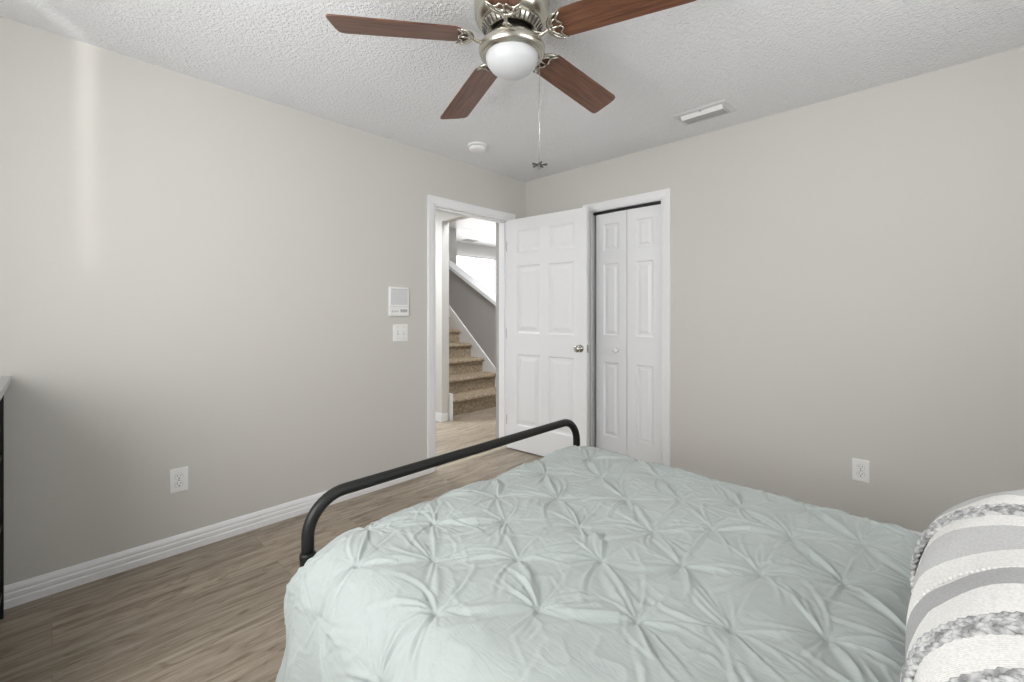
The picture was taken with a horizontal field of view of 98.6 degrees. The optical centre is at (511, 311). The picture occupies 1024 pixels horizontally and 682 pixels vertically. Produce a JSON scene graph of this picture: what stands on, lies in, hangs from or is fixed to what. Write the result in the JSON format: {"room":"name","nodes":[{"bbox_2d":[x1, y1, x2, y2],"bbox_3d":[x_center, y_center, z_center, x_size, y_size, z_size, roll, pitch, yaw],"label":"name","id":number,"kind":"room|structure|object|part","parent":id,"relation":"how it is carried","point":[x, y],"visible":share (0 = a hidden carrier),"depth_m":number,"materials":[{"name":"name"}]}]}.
{"room":"bedroom","nodes":[
{"label":"bedroom","id":0,"kind":"room"},
{"bbox_2d":[0,16,525,585],"bbox_3d":[-1.199,0.005,2.861,0.120,2.450,3.954,0,0,44],"label":"wall","id":1,"kind":"structure","parent":0,"point":[197,274],"depth_m":2.26,"materials":[{"name":"grey paint"}]},
{"bbox_2d":[170,466,187,493],"bbox_3d":[-1.698,0.859,2.246,0.009,0.122,0.076,0,0,44],"label":"wall outlet","id":2,"kind":"object","parent":1,"relation":"attached to","point":[178,477],"visible":1,"depth_m":2.24,"materials":[{"name":"white plastic"}]},
{"bbox_2d":[175,473,183,479],"bbox_3d":[-1.696,0.840,2.244,0.004,0.032,0.037,0,0,44],"label":"receptacle","id":3,"kind":"object","parent":2,"relation":"attached to","point":[178,476],"depth_m":2.24,"materials":[{"name":"grey plastic"}]},
{"bbox_2d":[175,480,183,486],"bbox_3d":[-1.696,0.878,2.245,0.002,0.032,0.037,0,0,44],"label":"receptacle","id":4,"kind":"object","parent":2,"relation":"attached to","point":[178,483],"depth_m":2.24,"materials":[{"name":"grey plastic"}]},
{"bbox_2d":[4,469,427,609],"bbox_3d":[-1.536,1.184,2.411,0.016,0.092,2.598,0,0,44],"label":"baseboard","id":5,"kind":"structure","parent":1,"relation":"attached to","point":[24,591],"depth_m":2.17,"materials":[{"name":"white paint"}]},
{"bbox_2d":[388,286,408,315],"bbox_3d":[-0.812,-0.072,3.159,0.025,0.210,0.160,0,0,44],"label":"intercom panel","id":6,"kind":"object","parent":1,"relation":"attached to","point":[398,297],"visible":1,"depth_m":3.15,"materials":[{"name":"white plastic"}]},
{"bbox_2d":[391,289,406,304],"bbox_3d":[-0.805,-0.106,3.153,0.003,0.112,0.132,0,0,44],"label":"speaker grille","id":7,"kind":"object","parent":6,"relation":"attached to","point":[398,296],"depth_m":3.15,"materials":[{"name":"white plastic"}]},
{"bbox_2d":[393,324,407,341],"bbox_3d":[-0.801,0.153,3.176,0.018,0.122,0.122,0,0,44],"label":"light switch","id":8,"kind":"object","parent":1,"relation":"attached to","point":[400,331],"visible":1,"depth_m":3.18,"materials":[{"name":"white plastic"}]},
{"bbox_2d":[427,194,514,473],"bbox_3d":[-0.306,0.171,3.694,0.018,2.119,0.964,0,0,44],"label":"trim","id":9,"kind":"structure","parent":1,"relation":"attached to","point":[431,199],"depth_m":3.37,"materials":[{"name":"white paint"}]},
{"bbox_2d":[436,446,507,469],"bbox_3d":[-0.327,1.227,3.714,0.045,0.006,0.808,0,0,44],"label":"trim","id":10,"kind":"structure","parent":1,"relation":"attached to","point":[503,447],"depth_m":3.68,"materials":[{"name":"beige wood"}]},
{"bbox_2d":[506,207,588,456],"bbox_3d":[0.280,0.201,3.715,0.831,2.035,0.164,0,0,39],"label":"door","id":11,"kind":"structure","parent":1,"relation":"in","point":[547,331],"depth_m":3.67,"materials":[{"name":"white paint"}]},
{"bbox_3d":[0.519,0.293,3.456,0.062,0.062,0.064,0,0,39],"label":"knob","id":12,"kind":"part","parent":11,"relation":"part of","materials":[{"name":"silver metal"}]},
{"bbox_2d":[0,406,543,681],"bbox_3d":[-0.037,1.280,5.629,10.160,0.100,9.920,0,0,44],"label":"floor","id":13,"kind":"structure","parent":0,"point":[213,612],"depth_m":1.84,"materials":[{"name":"wood"}]},
{"bbox_2d":[0,376,10,619],"bbox_3d":[-1.886,0.749,1.317,0.985,0.963,0.473,0,0,44],"label":"dresser","id":14,"kind":"object","parent":13,"relation":"on","point":[5,381],"visible":1,"depth_m":1.76,"materials":[{"name":"grey laminate"}]},
{"bbox_3d":[-1.875,0.762,1.302,0.908,0.935,0.445,0,0,44],"label":"frame","id":15,"kind":"part","parent":14,"relation":"part of","materials":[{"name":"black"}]},
{"bbox_2d":[299,419,579,566],"bbox_3d":[0.612,0.721,1.131,2.127,1.018,1.447,0,0,44],"label":"frame","id":16,"kind":"object","parent":13,"relation":"on","point":[308,530],"visible":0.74,"depth_m":1.56,"materials":[{"name":"black metal"}]},
{"bbox_3d":[-0.623,0.982,1.345,0.047,0.496,0.047,0,0,44],"label":"leg","id":17,"kind":"part","parent":16,"relation":"part of","materials":[{"name":"black metal"}]},
{"bbox_3d":[0.582,0.793,1.035,1.910,0.246,1.260,0,0,44],"label":"mattress","id":18,"kind":"object","parent":16,"relation":"on","visible":0},
{"bbox_2d":[275,445,919,681],"bbox_3d":[0.559,0.901,1.033,2.102,0.567,1.504,0,0,44],"label":"comforter","id":19,"kind":"object","parent":18,"relation":"on","point":[574,563],"visible":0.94,"depth_m":1.04,"materials":[{"name":"grey fabric"}]},
{"bbox_2d":[899,489,1023,681],"bbox_3d":[0.747,0.498,0.642,0.262,0.299,0.960,0,0,44],"label":"throw pillow","id":20,"kind":"object","parent":19,"relation":"on","point":[965,620],"visible":1,"depth_m":0.62,"materials":[{"name":"white fabric"}]},
{"bbox_2d":[449,317,495,414],"bbox_3d":[-1.342,0.265,6.348,2.580,1.930,1.111,0,0,44],"label":"stairs","id":21,"kind":"structure","parent":13,"relation":"on","point":[472,388],"depth_m":5.81,"materials":[{"name":"brown carpet"}]},
{"bbox_2d":[449,228,455,263],"bbox_3d":[-1.708,-0.240,8.698,0.100,2.940,1.480,0,0,44],"label":"wall","id":22,"kind":"structure","parent":0,"point":[452,232],"depth_m":9.12,"materials":[{"name":"white paint"}]},
{"bbox_2d":[436,210,498,437],"bbox_3d":[-1.504,0.005,5.663,4.194,2.450,0.100,0,0,44],"label":"wall","id":23,"kind":"structure","parent":0,"point":[443,219],"depth_m":4.93,"materials":[{"name":"grey paint"}]},
{"bbox_2d":[436,412,447,421],"bbox_3d":[-1.710,1.183,5.834,2.659,0.095,0.089,0,0,44],"label":"baseboard","id":24,"kind":"structure","parent":23,"relation":"attached to","point":[443,417],"depth_m":4.91,"materials":[{"name":"white paint"}]},
{"bbox_2d":[449,393,452,420],"bbox_3d":[-0.709,1.080,4.999,0.080,0.300,0.040,0,0,44],"label":"trim","id":25,"kind":"structure","parent":23,"relation":"attached to","point":[450,394],"depth_m":4.97,"materials":[{"name":"white paint"}]},
{"bbox_2d":[449,269,495,366],"bbox_3d":[-0.932,-0.233,6.834,3.600,2.925,0.118,0,0,44],"label":"wall","id":26,"kind":"structure","parent":0,"point":[477,313],"depth_m":6.37,"materials":[{"name":"grey paint"}]},
{"bbox_2d":[449,305,495,386],"bbox_3d":[-0.619,0.220,6.438,2.600,2.020,0.019,0,0,44],"label":"trim","id":27,"kind":"structure","parent":26,"relation":"attached to","point":[455,322],"depth_m":6.41,"materials":[{"name":"white paint"}]},
{"bbox_2d":[449,259,495,305],"bbox_3d":[-0.932,-0.706,6.833,3.600,2.089,0.180,0,0,44],"label":"trim","id":28,"kind":"structure","parent":26,"relation":"attached to","point":[453,267],"depth_m":6.44,"materials":[{"name":"white paint"}]},
{"bbox_2d":[449,217,495,246],"bbox_3d":[-0.127,-1.740,8.430,6.155,0.060,6.000,0,0,44],"label":"ceiling","id":29,"kind":"structure","parent":0,"point":[483,231],"depth_m":9.42,"materials":[{"name":"white paint"}]},
{"bbox_2d":[456,241,495,258],"bbox_3d":[-1.967,-0.240,10.192,0.100,2.940,6.000,0,0,44],"label":"wall","id":30,"kind":"structure","parent":0,"point":[462,248],"depth_m":11.20,"materials":[{"name":"white paint"}]},
{"bbox_2d":[456,254,495,294],"bbox_3d":[-0.697,-0.482,11.402,0.060,1.825,2.005,0,0,44],"label":"window","id":31,"kind":"structure","parent":30,"relation":"in","point":[482,269],"depth_m":11.29,"materials":[{"name":"white"}]},
{"bbox_2d":[0,0,1023,181],"bbox_3d":[0.162,-1.270,1.474,3.765,0.100,3.834,0,0,44],"label":"ceiling","id":32,"kind":"structure","parent":0,"point":[766,58],"depth_m":2.10,"materials":[{"name":"white paint"}]},
{"bbox_2d":[468,142,486,152],"bbox_3d":[-0.253,-1.198,3.230,0.144,0.043,0.144,0,0,44],"label":"smoke detector","id":33,"kind":"object","parent":32,"relation":"attached to","point":[475,147],"visible":1,"depth_m":3.19,"materials":[{"name":"white plastic"}]},
{"bbox_2d":[326,0,695,169],"bbox_3d":[0.031,-0.881,1.740,1.303,0.677,1.252,0,0,44],"label":"ceiling fan","id":34,"kind":"object","parent":32,"relation":"hanging from","point":[512,46],"visible":1,"depth_m":1.63,"materials":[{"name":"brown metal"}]},
{"bbox_3d":[-0.411,-1.044,1.630,0.499,0.006,0.146,-1,11,-10],"label":"blade","id":35,"kind":"part","parent":34,"relation":"part of","materials":[{"name":"brown wood"}]},
{"bbox_3d":[-0.194,-1.020,2.069,0.146,0.006,0.499,-12,1,-28],"label":"blade","id":36,"kind":"part","parent":34,"relation":"part of","materials":[{"name":"brown wood"}]},
{"bbox_3d":[-0.138,-1.040,1.678,0.148,0.038,0.129,-1,10,-10],"label":"blade arm","id":37,"kind":"part","parent":34,"relation":"part of","materials":[{"name":"silver metal"}]},
{"bbox_3d":[-0.063,-1.032,1.824,0.129,0.038,0.148,-11,1,-28],"label":"blade arm","id":38,"kind":"part","parent":34,"relation":"part of","materials":[{"name":"silver metal"}]},
{"bbox_3d":[-0.022,-1.044,1.562,0.129,0.038,0.148,10,1,8],"label":"blade arm","id":39,"kind":"part","parent":34,"relation":"part of","materials":[{"name":"silver metal"}]},
{"bbox_3d":[-0.060,-1.055,1.287,0.146,0.006,0.499,11,1,8],"label":"blade","id":40,"kind":"part","parent":34,"relation":"part of","materials":[{"name":"brown wood"}]},
{"bbox_3d":[0.105,-0.774,1.688,0.003,0.408,0.003,0,0,44],"label":"chain","id":41,"kind":"part","parent":34,"relation":"part of","materials":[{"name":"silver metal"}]},
{"bbox_3d":[0.098,-1.035,1.799,0.129,0.038,0.148,-14,-13,43],"label":"blade arm","id":42,"kind":"part","parent":34,"relation":"part of","materials":[{"name":"silver metal"}]},
{"bbox_3d":[0.125,-1.044,1.637,0.148,0.038,0.129,0,-10,26],"label":"blade arm","id":43,"kind":"part","parent":34,"relation":"part of","materials":[{"name":"silver metal"}]},
{"bbox_3d":[0.291,-1.028,1.999,0.146,0.006,0.499,-15,-14,43],"label":"blade","id":44,"kind":"part","parent":34,"relation":"part of","materials":[{"name":"brown wood"}]},
{"bbox_3d":[0.374,-1.055,1.516,0.499,0.006,0.146,0,-11,26],"label":"blade","id":45,"kind":"part","parent":34,"relation":"part of","materials":[{"name":"brown wood"}]},
{"bbox_2d":[673,99,736,125],"bbox_3d":[1.182,-1.206,2.706,0.310,0.027,0.200,0,0,44],"label":"ceiling vent","id":46,"kind":"object","parent":32,"relation":"in","point":[722,107],"visible":1,"depth_m":2.67,"materials":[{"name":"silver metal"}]},
{"bbox_2d":[526,47,1023,532],"bbox_3d":[1.530,0.005,2.902,3.765,2.450,0.120,0,0,44],"label":"wall","id":47,"kind":"structure","parent":0,"point":[847,271],"depth_m":2.45,"materials":[{"name":"grey paint"}]},
{"bbox_2d":[593,201,660,463],"bbox_3d":[0.897,0.194,3.465,0.610,2.036,0.086,0,0,44],"label":"door","id":48,"kind":"structure","parent":47,"relation":"in","point":[628,239],"depth_m":3.44,"materials":[{"name":"white paint"}]},
{"bbox_2d":[583,188,670,466],"bbox_3d":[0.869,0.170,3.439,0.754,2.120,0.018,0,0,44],"label":"trim","id":49,"kind":"structure","parent":47,"relation":"attached to","point":[665,194],"depth_m":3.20,"materials":[{"name":"white paint"}]},
{"bbox_2d":[798,501,922,535],"bbox_3d":[1.948,1.184,2.408,2.238,0.092,0.016,0,0,44],"label":"baseboard","id":50,"kind":"structure","parent":47,"relation":"attached to","point":[912,531],"depth_m":2.28,"materials":[{"name":"white paint"}]},
{"bbox_2d":[852,458,869,482],"bbox_3d":[1.926,0.878,2.433,0.076,0.122,0.009,0,0,44],"label":"wall outlet","id":51,"kind":"object","parent":47,"relation":"attached to","point":[860,468],"visible":1,"depth_m":2.43,"materials":[{"name":"white plastic"}]},
{"bbox_2d":[856,464,864,469],"bbox_3d":[1.924,0.859,2.431,0.037,0.032,0.004,0,0,44],"label":"receptacle","id":52,"kind":"object","parent":51,"relation":"attached to","point":[858,466],"depth_m":2.43,"materials":[{"name":"grey plastic"}]},
{"bbox_2d":[856,471,864,476],"bbox_3d":[1.924,0.897,2.431,0.037,0.032,0.004,0,0,44],"label":"receptacle","id":53,"kind":"object","parent":51,"relation":"attached to","point":[858,473],"depth_m":2.43,"materials":[{"name":"grey plastic"}]}
]}

